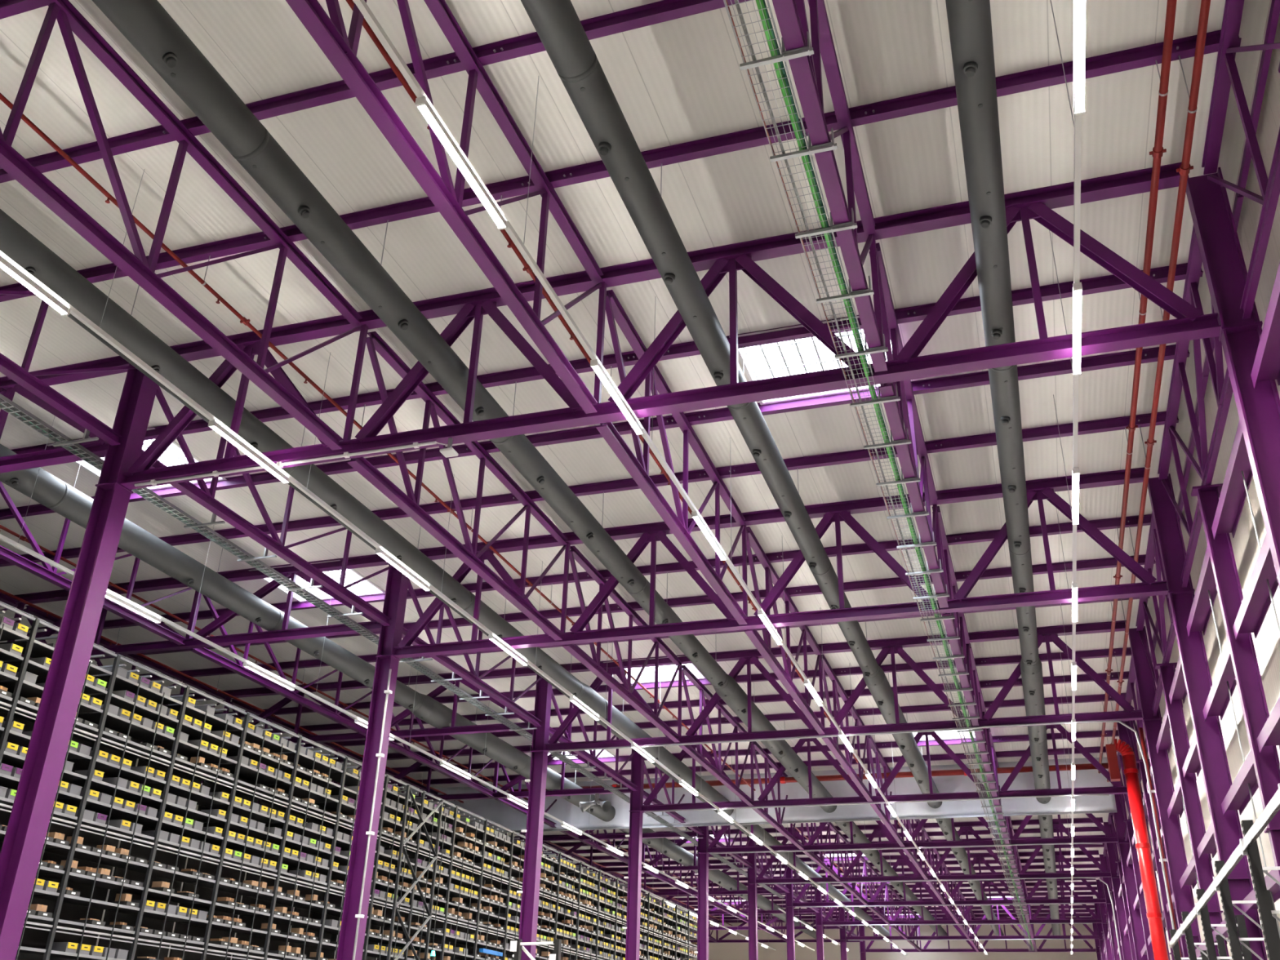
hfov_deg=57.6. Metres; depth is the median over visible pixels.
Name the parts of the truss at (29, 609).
post, post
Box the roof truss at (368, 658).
[137,595,1150,680]
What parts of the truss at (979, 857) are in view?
post, post, post, post, post, post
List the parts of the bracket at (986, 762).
channel rail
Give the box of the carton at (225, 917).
[217,915,231,920]
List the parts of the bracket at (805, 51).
channel rail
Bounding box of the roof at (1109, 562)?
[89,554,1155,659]
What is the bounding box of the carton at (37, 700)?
[26,697,40,703]
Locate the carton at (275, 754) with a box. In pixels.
[269,752,279,757]
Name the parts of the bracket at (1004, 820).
channel rail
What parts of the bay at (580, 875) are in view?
panel, shelf, shelf, shelf, shelf, shelf, shelf, shelf, shelf, guide rail, guide rail, rail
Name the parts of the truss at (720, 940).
post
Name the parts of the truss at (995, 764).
post, post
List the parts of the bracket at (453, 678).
channel rail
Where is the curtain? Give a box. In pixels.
[397,756,1116,832]
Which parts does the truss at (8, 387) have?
post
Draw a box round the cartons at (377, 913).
[364,826,697,959]
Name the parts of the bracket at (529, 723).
channel rail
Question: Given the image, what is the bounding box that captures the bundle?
[479,948,502,956]
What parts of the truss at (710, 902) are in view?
post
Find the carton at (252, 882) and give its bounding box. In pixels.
[243,880,257,886]
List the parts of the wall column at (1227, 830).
plate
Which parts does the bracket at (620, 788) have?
channel rail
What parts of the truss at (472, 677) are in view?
post, post, post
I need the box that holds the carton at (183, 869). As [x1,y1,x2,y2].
[181,868,196,871]
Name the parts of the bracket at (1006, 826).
channel rail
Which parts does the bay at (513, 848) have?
panel, shelf, shelf, shelf, shelf, shelf, shelf, shelf, shelf, shelf, guide rail, guide rail, rail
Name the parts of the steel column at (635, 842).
plate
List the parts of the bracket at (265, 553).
channel rail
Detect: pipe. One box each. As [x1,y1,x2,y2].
[0,93,890,915]
[0,524,770,925]
[0,589,732,925]
[345,0,955,909]
[513,762,1108,791]
[1097,0,1177,773]
[1105,738,1168,959]
[1106,0,1210,782]
[1138,727,1181,957]
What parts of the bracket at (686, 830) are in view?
channel rail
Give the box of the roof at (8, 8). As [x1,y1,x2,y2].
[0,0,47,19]
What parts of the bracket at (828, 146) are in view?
channel rail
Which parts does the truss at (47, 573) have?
post, post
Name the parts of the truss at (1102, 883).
post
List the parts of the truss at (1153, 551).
post, post, post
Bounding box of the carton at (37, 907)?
[27,903,47,911]
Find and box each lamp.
[0,254,71,315]
[105,591,161,623]
[208,420,289,484]
[242,662,295,690]
[354,719,394,740]
[375,547,430,591]
[414,96,507,230]
[440,761,471,779]
[488,634,528,666]
[506,795,528,808]
[560,822,582,835]
[569,697,599,720]
[590,359,643,435]
[605,845,623,855]
[631,743,654,762]
[643,864,658,873]
[675,880,688,888]
[679,780,697,795]
[691,511,726,560]
[717,809,733,822]
[726,906,737,912]
[749,834,762,844]
[757,610,782,645]
[775,854,786,863]
[798,871,808,879]
[804,680,822,706]
[817,886,826,893]
[834,899,841,906]
[838,731,853,752]
[864,771,876,787]
[885,803,896,817]
[902,829,911,840]
[917,850,924,860]
[928,868,936,876]
[1071,466,1079,524]
[1071,582,1078,622]
[1071,662,1076,690]
[1071,719,1075,741]
[1071,762,1075,780]
[1071,796,1075,811]
[1071,824,1074,835]
[1071,846,1074,857]
[1071,866,1073,875]
[1071,881,1073,889]
[1072,0,1085,115]
[1072,282,1082,375]
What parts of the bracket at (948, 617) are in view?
channel rail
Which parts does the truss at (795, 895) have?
post, post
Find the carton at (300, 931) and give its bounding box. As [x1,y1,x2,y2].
[290,928,303,934]
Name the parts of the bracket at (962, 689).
channel rail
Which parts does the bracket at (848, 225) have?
channel rail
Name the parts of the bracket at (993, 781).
channel rail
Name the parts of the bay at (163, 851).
panel, shelf, shelf, shelf, shelf, guide rail, shelf, shelf, shelf, shelf, shelf, guide rail, shelf, shelf, shelf, guide rail, rail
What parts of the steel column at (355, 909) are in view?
plate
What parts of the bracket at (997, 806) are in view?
channel rail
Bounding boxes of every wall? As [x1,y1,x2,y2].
[95,840,507,959]
[683,922,1097,959]
[1111,0,1279,959]
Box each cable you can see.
[0,398,781,896]
[0,404,715,856]
[725,0,1027,945]
[755,0,1033,950]
[763,0,1033,948]
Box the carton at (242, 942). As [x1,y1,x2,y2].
[236,940,248,945]
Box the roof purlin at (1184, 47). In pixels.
[0,30,1241,302]
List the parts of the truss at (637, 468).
post, post, post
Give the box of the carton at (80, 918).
[80,918,99,920]
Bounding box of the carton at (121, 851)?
[114,848,129,855]
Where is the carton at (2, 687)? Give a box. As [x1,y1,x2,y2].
[0,685,8,691]
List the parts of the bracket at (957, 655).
channel rail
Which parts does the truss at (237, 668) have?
post, post, post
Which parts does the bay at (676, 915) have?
panel, shelf, shelf, shelf, shelf, shelf, rail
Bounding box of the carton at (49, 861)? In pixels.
[41,860,56,863]
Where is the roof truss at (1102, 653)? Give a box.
[213,647,1131,717]
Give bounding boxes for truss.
[0,0,362,450]
[0,290,136,445]
[0,355,129,473]
[0,480,191,644]
[0,554,389,658]
[0,591,17,610]
[22,604,226,707]
[120,162,1221,489]
[140,385,394,626]
[163,666,537,743]
[189,594,372,736]
[230,698,363,784]
[257,745,630,804]
[285,0,603,413]
[346,331,568,640]
[385,768,439,804]
[388,712,493,796]
[393,467,1168,658]
[401,578,542,726]
[494,763,579,839]
[509,829,747,872]
[510,826,696,841]
[542,841,599,873]
[545,620,1142,752]
[549,689,637,791]
[561,545,680,742]
[573,857,785,895]
[579,829,643,870]
[595,289,746,625]
[601,866,646,890]
[625,882,815,914]
[640,724,1127,812]
[642,844,692,894]
[643,761,703,835]
[648,888,685,910]
[676,899,839,929]
[678,664,753,805]
[685,905,717,942]
[688,915,859,942]
[692,871,730,913]
[706,813,1118,853]
[708,825,752,867]
[730,894,762,928]
[743,526,825,734]
[751,741,804,849]
[755,817,1111,883]
[755,852,790,893]
[762,909,786,942]
[772,0,887,372]
[792,849,1106,906]
[792,872,819,912]
[802,822,839,880]
[821,654,872,801]
[822,878,1102,924]
[822,893,843,928]
[838,831,867,905]
[844,911,862,942]
[845,896,1098,939]
[865,860,889,924]
[865,912,1096,951]
[868,734,904,846]
[869,242,948,608]
[887,884,906,938]
[902,818,928,879]
[904,906,921,951]
[923,828,945,904]
[932,506,978,725]
[942,862,959,923]
[955,882,969,938]
[965,643,997,796]
[966,905,978,951]
[988,728,1009,844]
[1005,816,1017,876]
[1011,826,1024,902]
[1018,858,1030,923]
[1024,882,1034,938]
[1029,904,1037,951]
[1096,897,1103,938]
[1099,870,1107,922]
[1102,843,1113,901]
[1107,813,1120,875]
[1116,751,1132,840]
[1123,654,1148,786]
[1135,511,1175,715]
[1157,226,1232,587]
[1201,0,1279,319]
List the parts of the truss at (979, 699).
post, post, post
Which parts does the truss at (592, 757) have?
post, post, post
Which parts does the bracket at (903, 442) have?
channel rail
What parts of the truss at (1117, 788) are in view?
post, post, post, post, post, post, post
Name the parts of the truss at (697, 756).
post, post, post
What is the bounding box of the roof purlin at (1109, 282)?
[11,262,1203,453]
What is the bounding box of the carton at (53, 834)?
[48,831,64,839]
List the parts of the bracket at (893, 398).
channel rail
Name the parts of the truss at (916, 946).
post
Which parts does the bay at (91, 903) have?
shelf, panel, shelf, shelf, shelf, guide rail, shelf, shelf, shelf, shelf, shelf, guide rail, shelf, shelf, shelf, guide rail, shelf, rail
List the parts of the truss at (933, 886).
post, post, post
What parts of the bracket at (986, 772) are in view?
channel rail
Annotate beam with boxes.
[1168,924,1185,947]
[1181,902,1200,932]
[1195,876,1219,912]
[1214,838,1248,887]
[1241,782,1279,851]
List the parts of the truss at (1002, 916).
post, post, post, post, post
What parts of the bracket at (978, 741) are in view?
channel rail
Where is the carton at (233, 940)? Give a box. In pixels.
[222,937,237,943]
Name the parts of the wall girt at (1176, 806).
sag rod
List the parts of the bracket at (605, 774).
channel rail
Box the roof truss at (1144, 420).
[0,411,1178,566]
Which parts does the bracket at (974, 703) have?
channel rail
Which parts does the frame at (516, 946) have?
plate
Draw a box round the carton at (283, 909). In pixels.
[275,906,287,913]
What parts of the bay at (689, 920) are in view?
panel, shelf, shelf, shelf, shelf, shelf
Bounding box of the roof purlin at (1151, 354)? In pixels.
[0,344,1190,519]
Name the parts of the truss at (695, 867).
post, post, post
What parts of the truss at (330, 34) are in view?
post, post, post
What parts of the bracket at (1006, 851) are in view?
channel rail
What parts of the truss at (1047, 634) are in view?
post, post, gusset plate, post, post, gusset plate, post, post, gusset plate, post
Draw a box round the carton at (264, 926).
[260,923,276,928]
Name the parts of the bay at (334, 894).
panel, shelf, shelf, shelf, shelf, shelf, shelf, shelf, shelf, shelf, guide rail, shelf, shelf, guide rail, rail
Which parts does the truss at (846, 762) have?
post, post, post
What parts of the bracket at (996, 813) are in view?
channel rail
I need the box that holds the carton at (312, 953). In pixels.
[309,951,324,957]
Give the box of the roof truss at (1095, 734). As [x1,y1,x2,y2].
[201,729,1119,782]
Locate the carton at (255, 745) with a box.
[249,742,259,749]
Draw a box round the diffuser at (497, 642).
[490,639,525,664]
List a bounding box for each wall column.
[1091,915,1101,959]
[1093,902,1106,959]
[1096,879,1112,959]
[1099,853,1119,959]
[1101,931,1107,959]
[1103,822,1132,959]
[1104,913,1114,959]
[1109,890,1124,959]
[1113,781,1147,959]
[1115,860,1136,959]
[1116,720,1170,959]
[1124,819,1154,959]
[1128,626,1201,959]
[1136,759,1183,959]
[1147,473,1267,959]
[1155,662,1229,959]
[1186,167,1279,588]
[1191,483,1279,887]
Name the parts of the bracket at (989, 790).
channel rail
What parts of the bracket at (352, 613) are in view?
channel rail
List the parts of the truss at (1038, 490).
post, gusset plate, post, post, gusset plate, post, gusset plate, post, post, gusset plate, post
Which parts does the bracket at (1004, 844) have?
channel rail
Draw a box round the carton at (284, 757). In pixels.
[278,754,287,760]
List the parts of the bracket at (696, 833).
channel rail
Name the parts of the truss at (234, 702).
post, post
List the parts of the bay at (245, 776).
panel, shelf, shelf, shelf, shelf, shelf, guide rail, shelf, shelf, shelf, shelf, guide rail, shelf, shelf, shelf, guide rail, rail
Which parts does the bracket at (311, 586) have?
channel rail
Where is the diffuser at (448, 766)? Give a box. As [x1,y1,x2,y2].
[441,764,469,778]
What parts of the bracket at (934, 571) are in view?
channel rail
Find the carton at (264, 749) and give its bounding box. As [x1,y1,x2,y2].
[259,746,270,753]
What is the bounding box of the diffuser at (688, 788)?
[680,783,696,795]
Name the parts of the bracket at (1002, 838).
channel rail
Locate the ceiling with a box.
[0,0,1270,919]
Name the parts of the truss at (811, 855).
post, post, post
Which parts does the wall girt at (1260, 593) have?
sag rod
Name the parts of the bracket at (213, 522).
channel rail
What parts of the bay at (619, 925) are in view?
shelf, shelf, shelf, shelf, shelf, shelf, shelf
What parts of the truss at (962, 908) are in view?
post, post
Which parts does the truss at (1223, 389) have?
post, post, post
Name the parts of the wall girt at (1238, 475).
sag rod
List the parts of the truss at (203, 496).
post, post, post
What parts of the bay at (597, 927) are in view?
panel, shelf, shelf, shelf, shelf, shelf, shelf, shelf, shelf, guide rail, rail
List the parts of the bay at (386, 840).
panel, shelf, shelf, shelf, shelf, shelf, guide rail, shelf, shelf, shelf, shelf, guide rail, shelf, shelf, rail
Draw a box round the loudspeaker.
[578,793,611,812]
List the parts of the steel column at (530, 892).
plate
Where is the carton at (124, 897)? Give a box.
[115,893,132,901]
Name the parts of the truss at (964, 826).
post, post, post, post, post, post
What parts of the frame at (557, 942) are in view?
plate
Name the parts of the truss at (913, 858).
post, post, post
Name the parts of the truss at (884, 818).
post, post, post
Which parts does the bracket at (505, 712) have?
channel rail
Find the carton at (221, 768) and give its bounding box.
[218,767,229,772]
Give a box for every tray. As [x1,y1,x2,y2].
[0,688,12,697]
[0,696,35,706]
[1,826,7,831]
[26,909,35,915]
[35,911,52,917]
[38,861,48,866]
[44,835,53,842]
[46,643,55,647]
[46,862,63,870]
[53,838,70,845]
[56,889,80,896]
[62,867,85,875]
[69,843,90,850]
[72,920,105,926]
[74,716,83,723]
[82,720,97,728]
[84,871,100,878]
[88,658,97,665]
[88,727,117,735]
[89,847,106,854]
[99,874,115,880]
[104,924,133,930]
[105,850,119,857]
[107,901,138,907]
[114,877,129,884]
[116,732,131,740]
[120,853,134,861]
[128,880,143,887]
[133,857,147,864]
[133,927,152,933]
[133,958,160,959]
[137,742,157,750]
[146,862,165,868]
[148,887,174,893]
[152,929,166,936]
[157,747,170,755]
[163,753,187,760]
[165,865,178,871]
[165,932,178,937]
[173,892,199,898]
[177,871,203,877]
[178,933,191,940]
[191,936,203,942]
[194,762,211,769]
[202,873,214,879]
[206,917,223,923]
[208,941,231,946]
[210,766,222,773]
[214,877,230,884]
[216,901,237,906]
[222,770,233,777]
[222,920,234,925]
[230,880,241,886]
[230,942,242,948]
[232,743,253,750]
[234,921,245,927]
[237,903,248,909]
[240,883,252,888]
[241,944,253,950]
[248,905,259,911]
[251,885,262,891]
[252,946,263,951]
[253,747,263,754]
[253,783,268,790]
[255,928,280,933]
[258,907,269,913]
[262,888,272,893]
[262,950,287,955]
[263,751,274,758]
[268,787,278,794]
[269,911,283,915]
[273,755,283,762]
[277,891,286,897]
[278,791,288,797]
[278,795,300,801]
[280,764,305,771]
[280,932,299,937]
[282,912,293,918]
[283,760,293,765]
[285,893,295,898]
[286,951,297,956]
[292,915,302,919]
[295,895,305,901]
[296,953,306,958]
[299,933,309,938]
[300,799,310,804]
[302,916,311,922]
[304,900,323,905]
[305,768,314,774]
[306,956,328,959]
[308,935,318,941]
[309,802,319,808]
[311,919,320,924]
[314,772,323,778]
[317,937,330,942]
[323,775,331,782]
[325,880,337,885]
[327,902,335,908]
[329,941,338,944]
[333,813,346,818]
[337,883,346,888]
[346,816,355,822]
[723,0,1034,951]
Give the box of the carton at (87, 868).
[76,866,96,872]
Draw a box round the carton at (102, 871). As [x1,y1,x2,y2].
[93,867,110,875]
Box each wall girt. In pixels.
[1118,885,1122,897]
[1124,924,1128,934]
[1126,847,1133,866]
[1132,819,1147,846]
[1133,893,1139,910]
[1139,873,1156,893]
[1140,943,1146,957]
[1142,792,1148,822]
[1146,752,1168,791]
[1147,928,1165,945]
[1150,640,1155,663]
[1151,849,1157,874]
[1152,595,1165,642]
[1155,699,1182,779]
[1155,817,1179,849]
[1161,911,1166,930]
[1166,885,1191,912]
[1167,773,1196,856]
[1168,655,1186,704]
[1177,492,1183,521]
[1179,853,1211,888]
[1180,371,1208,492]
[1182,734,1200,777]
[1186,546,1228,682]
[1195,940,1226,957]
[1196,822,1217,857]
[1202,192,1243,375]
[1203,642,1244,762]
[1211,418,1266,580]
[1212,919,1229,942]
[1221,751,1267,871]
[1232,533,1279,639]
[1236,0,1279,196]
[1240,866,1279,937]
[1250,262,1279,388]
[1256,697,1279,752]
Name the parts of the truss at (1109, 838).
post, post, post, post, post, post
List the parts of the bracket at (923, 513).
channel rail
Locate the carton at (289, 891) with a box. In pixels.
[286,889,299,896]
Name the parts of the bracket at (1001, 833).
channel rail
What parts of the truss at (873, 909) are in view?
post, post, post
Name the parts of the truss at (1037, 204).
post, gusset plate, post, post, gusset plate, post, post, gusset plate, post, gusset plate, post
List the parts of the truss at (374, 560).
post, post, post, post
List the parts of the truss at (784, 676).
post, post, post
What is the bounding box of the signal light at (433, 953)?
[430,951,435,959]
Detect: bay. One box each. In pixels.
[0,600,35,730]
[0,617,117,959]
[15,653,186,959]
[97,684,247,959]
[168,711,299,959]
[231,735,346,959]
[288,755,386,959]
[335,773,423,959]
[377,790,456,959]
[416,804,485,959]
[449,818,512,959]
[480,830,525,959]
[506,844,559,959]
[536,851,580,959]
[557,860,599,959]
[577,869,617,959]
[594,877,627,959]
[613,888,648,959]
[639,891,662,959]
[644,897,676,959]
[658,903,688,959]
[671,909,697,959]
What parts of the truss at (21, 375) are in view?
post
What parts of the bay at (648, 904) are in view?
shelf, shelf, shelf, shelf, shelf, shelf, rail, guide rail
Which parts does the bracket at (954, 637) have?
channel rail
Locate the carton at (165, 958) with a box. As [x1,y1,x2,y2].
[164,957,182,959]
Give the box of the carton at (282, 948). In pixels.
[278,945,291,951]
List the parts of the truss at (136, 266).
post, post, post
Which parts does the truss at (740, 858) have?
post, post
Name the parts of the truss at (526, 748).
post, post, post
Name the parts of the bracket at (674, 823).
channel rail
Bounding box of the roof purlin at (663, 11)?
[0,0,749,182]
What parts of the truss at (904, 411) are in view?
post, post, post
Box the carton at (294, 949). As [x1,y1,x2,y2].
[290,946,301,953]
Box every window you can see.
[46,427,226,493]
[248,560,385,602]
[547,749,615,759]
[603,655,706,684]
[680,830,728,839]
[712,897,744,902]
[728,315,885,404]
[818,853,864,857]
[911,729,974,741]
[985,893,1010,897]
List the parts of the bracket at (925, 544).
channel rail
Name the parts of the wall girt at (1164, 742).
sag rod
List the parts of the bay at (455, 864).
panel, shelf, shelf, shelf, shelf, shelf, shelf, shelf, shelf, shelf, guide rail, shelf, guide rail, rail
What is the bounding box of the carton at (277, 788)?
[273,787,284,792]
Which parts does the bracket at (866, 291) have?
channel rail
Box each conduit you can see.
[134,440,436,486]
[548,720,1174,928]
[644,794,1109,812]
[710,842,1102,853]
[733,0,1029,946]
[758,876,1121,959]
[795,902,1094,907]
[824,922,1091,925]
[848,938,1089,940]
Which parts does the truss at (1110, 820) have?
post, post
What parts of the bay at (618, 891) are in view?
panel, shelf, shelf, shelf, shelf, shelf, shelf, shelf, rail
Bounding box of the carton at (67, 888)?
[57,887,72,890]
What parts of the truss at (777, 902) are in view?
post, post, post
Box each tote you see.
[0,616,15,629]
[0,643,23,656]
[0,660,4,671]
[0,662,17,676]
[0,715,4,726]
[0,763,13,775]
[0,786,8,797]
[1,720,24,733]
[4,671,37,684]
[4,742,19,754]
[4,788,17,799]
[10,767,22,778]
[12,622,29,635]
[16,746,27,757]
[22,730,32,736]
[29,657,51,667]
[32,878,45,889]
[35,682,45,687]
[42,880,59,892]
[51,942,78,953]
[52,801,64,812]
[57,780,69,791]
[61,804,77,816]
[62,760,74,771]
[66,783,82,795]
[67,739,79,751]
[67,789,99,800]
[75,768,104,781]
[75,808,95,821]
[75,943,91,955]
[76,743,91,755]
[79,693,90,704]
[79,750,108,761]
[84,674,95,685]
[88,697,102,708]
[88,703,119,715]
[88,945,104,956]
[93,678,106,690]
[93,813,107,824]
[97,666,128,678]
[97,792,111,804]
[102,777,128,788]
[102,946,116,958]
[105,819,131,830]
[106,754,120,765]
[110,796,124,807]
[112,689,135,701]
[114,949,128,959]
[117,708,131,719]
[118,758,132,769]
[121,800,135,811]
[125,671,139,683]
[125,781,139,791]
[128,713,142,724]
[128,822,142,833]
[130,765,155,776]
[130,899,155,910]
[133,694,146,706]
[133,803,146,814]
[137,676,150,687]
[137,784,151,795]
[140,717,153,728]
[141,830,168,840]
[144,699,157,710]
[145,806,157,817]
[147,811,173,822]
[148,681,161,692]
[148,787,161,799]
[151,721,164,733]
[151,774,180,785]
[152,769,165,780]
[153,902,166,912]
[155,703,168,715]
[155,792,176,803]
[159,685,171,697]
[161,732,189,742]
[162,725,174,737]
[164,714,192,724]
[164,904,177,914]
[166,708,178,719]
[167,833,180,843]
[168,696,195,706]
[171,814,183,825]
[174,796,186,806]
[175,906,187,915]
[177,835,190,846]
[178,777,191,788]
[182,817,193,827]
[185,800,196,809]
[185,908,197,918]
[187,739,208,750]
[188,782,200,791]
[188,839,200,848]
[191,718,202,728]
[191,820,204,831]
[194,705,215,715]
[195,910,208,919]
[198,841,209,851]
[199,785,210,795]
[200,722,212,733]
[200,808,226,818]
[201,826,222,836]
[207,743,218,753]
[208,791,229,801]
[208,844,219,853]
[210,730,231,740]
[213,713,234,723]
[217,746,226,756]
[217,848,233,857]
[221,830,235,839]
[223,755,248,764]
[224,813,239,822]
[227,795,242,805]
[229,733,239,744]
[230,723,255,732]
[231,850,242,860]
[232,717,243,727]
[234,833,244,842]
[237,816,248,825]
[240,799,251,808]
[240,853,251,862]
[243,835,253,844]
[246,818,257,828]
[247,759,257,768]
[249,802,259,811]
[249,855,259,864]
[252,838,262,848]
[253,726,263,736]
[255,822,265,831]
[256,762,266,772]
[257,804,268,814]
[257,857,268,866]
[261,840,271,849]
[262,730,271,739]
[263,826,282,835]
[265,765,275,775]
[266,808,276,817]
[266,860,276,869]
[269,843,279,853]
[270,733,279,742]
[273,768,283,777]
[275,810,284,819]
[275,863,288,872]
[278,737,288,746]
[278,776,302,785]
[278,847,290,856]
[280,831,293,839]
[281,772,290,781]
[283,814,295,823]
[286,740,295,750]
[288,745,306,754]
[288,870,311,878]
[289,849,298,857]
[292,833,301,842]
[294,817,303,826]
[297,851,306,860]
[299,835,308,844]
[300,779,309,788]
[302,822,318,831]
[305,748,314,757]
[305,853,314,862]
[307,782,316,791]
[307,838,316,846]
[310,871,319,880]
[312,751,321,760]
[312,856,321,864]
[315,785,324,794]
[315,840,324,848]
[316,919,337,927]
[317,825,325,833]
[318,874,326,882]
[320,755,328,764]
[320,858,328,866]
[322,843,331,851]
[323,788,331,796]
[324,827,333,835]
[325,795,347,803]
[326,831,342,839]
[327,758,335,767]
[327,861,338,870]
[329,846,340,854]
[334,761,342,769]
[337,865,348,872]
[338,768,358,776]
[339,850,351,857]
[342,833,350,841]
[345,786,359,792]
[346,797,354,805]
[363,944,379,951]
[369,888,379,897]
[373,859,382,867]
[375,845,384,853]
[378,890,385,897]
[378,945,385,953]
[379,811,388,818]
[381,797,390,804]
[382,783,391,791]
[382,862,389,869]
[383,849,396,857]
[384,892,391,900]
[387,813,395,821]
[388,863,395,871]
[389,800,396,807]
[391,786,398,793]
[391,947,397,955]
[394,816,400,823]
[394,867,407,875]
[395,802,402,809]
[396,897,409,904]
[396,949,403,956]
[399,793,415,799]
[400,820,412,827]
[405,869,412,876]
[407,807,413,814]
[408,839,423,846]
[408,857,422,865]
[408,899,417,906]
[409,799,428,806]
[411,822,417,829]
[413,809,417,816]
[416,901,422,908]
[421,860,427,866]
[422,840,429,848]
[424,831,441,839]
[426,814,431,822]
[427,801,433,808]
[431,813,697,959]
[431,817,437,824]
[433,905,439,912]
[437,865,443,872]
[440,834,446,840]
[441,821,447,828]
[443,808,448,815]
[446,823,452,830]
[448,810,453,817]
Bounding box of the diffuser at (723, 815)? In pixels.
[719,813,732,822]
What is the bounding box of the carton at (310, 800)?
[301,798,315,803]
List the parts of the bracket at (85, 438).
channel rail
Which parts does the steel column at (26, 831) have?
plate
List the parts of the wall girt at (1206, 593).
sag rod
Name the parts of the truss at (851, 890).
post, post, post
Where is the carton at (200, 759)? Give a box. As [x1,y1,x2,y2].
[190,756,204,763]
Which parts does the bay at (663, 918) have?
panel, shelf, shelf, shelf, shelf, shelf, shelf, rail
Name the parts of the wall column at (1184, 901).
plate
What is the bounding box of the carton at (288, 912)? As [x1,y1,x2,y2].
[286,911,298,915]
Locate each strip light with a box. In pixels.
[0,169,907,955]
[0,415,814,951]
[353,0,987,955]
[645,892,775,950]
[777,875,848,950]
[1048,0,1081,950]
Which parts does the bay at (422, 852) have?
shelf, panel, shelf, shelf, shelf, shelf, shelf, shelf, shelf, shelf, shelf, guide rail, shelf, guide rail, rail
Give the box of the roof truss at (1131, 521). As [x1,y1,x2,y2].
[26,514,1151,636]
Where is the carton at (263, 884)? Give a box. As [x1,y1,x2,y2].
[257,881,266,888]
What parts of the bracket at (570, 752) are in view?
channel rail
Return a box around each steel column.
[0,364,157,959]
[336,563,408,959]
[512,674,551,959]
[622,748,644,959]
[693,826,709,959]
[746,835,758,959]
[784,864,795,959]
[813,886,824,959]
[838,906,847,959]
[858,925,866,959]
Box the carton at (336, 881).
[331,880,342,884]
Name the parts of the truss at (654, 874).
post, post, post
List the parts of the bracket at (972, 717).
channel rail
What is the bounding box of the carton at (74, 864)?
[60,860,78,868]
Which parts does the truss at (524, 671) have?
post, post, post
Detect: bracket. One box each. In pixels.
[52,428,98,446]
[183,513,225,528]
[237,547,276,561]
[284,577,322,591]
[327,604,363,617]
[400,656,432,662]
[431,671,462,682]
[459,689,489,699]
[484,706,514,715]
[509,721,537,730]
[551,751,577,756]
[570,760,595,768]
[587,772,612,779]
[604,782,627,790]
[647,811,669,817]
[659,818,680,824]
[671,826,692,831]
[683,833,702,839]
[713,853,731,857]
[722,858,740,863]
[739,31,813,70]
[769,128,837,162]
[795,208,857,239]
[816,275,874,303]
[834,333,888,359]
[850,383,900,407]
[863,427,911,448]
[875,466,920,486]
[887,501,928,519]
[896,531,936,548]
[905,559,943,575]
[913,584,949,599]
[920,612,955,621]
[927,627,959,641]
[933,646,964,659]
[938,663,968,676]
[943,680,973,692]
[948,695,976,706]
[952,708,979,719]
[956,728,982,732]
[960,734,986,743]
[964,745,988,755]
[967,755,991,764]
[970,765,993,774]
[973,774,995,783]
[976,783,998,791]
[981,800,1002,807]
[983,807,1004,814]
[986,813,1005,821]
[987,821,1007,827]
[990,827,1008,834]
[991,833,1010,839]
[993,840,1011,845]
[995,846,1013,850]
[997,850,1013,856]
[998,856,1015,861]
[1001,865,1017,870]
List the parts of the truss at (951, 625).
post, post, post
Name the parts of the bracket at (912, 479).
channel rail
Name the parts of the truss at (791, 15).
post, post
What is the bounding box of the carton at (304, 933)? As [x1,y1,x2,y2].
[302,932,315,936]
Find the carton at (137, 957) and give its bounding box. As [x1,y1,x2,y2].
[137,956,155,958]
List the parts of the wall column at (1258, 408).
plate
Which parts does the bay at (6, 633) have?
guide rail, shelf, shelf, shelf, shelf, rail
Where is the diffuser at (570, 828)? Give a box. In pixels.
[563,826,580,834]
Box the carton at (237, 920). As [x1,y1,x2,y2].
[230,917,241,922]
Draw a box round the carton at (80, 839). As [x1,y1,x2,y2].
[66,835,84,844]
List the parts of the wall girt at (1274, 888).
sag rod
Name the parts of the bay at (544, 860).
panel, shelf, shelf, shelf, shelf, shelf, shelf, shelf, shelf, shelf, guide rail, guide rail, rail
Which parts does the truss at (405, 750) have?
post, post, post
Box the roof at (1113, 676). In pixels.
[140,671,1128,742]
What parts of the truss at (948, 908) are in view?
post, post, post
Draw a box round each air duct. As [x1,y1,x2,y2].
[0,208,889,936]
[0,444,816,938]
[92,0,946,936]
[520,0,1004,935]
[945,0,1060,935]
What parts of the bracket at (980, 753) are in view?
channel rail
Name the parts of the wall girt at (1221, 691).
sag rod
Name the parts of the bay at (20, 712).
panel, shelf, shelf, guide rail, shelf, guide rail, shelf, shelf, shelf, shelf, shelf, shelf, shelf, shelf, shelf, shelf, guide rail, rail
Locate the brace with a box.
[386,785,443,959]
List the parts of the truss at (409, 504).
post, post, post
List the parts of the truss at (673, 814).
post, post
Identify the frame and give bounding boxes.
[510,938,553,959]
[549,938,561,959]
[1169,928,1208,959]
[1181,911,1227,959]
[1195,888,1252,959]
[1214,860,1279,959]
[1240,819,1279,959]
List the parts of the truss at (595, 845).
post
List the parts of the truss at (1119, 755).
post, post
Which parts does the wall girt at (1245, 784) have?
sag rod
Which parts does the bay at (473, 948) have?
panel, shelf, shelf, shelf, shelf, shelf, shelf, shelf, shelf, shelf, shelf, guide rail, guide rail, rail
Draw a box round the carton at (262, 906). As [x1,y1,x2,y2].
[249,904,266,908]
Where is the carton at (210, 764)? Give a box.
[205,763,217,768]
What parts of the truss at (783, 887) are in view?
post, post, post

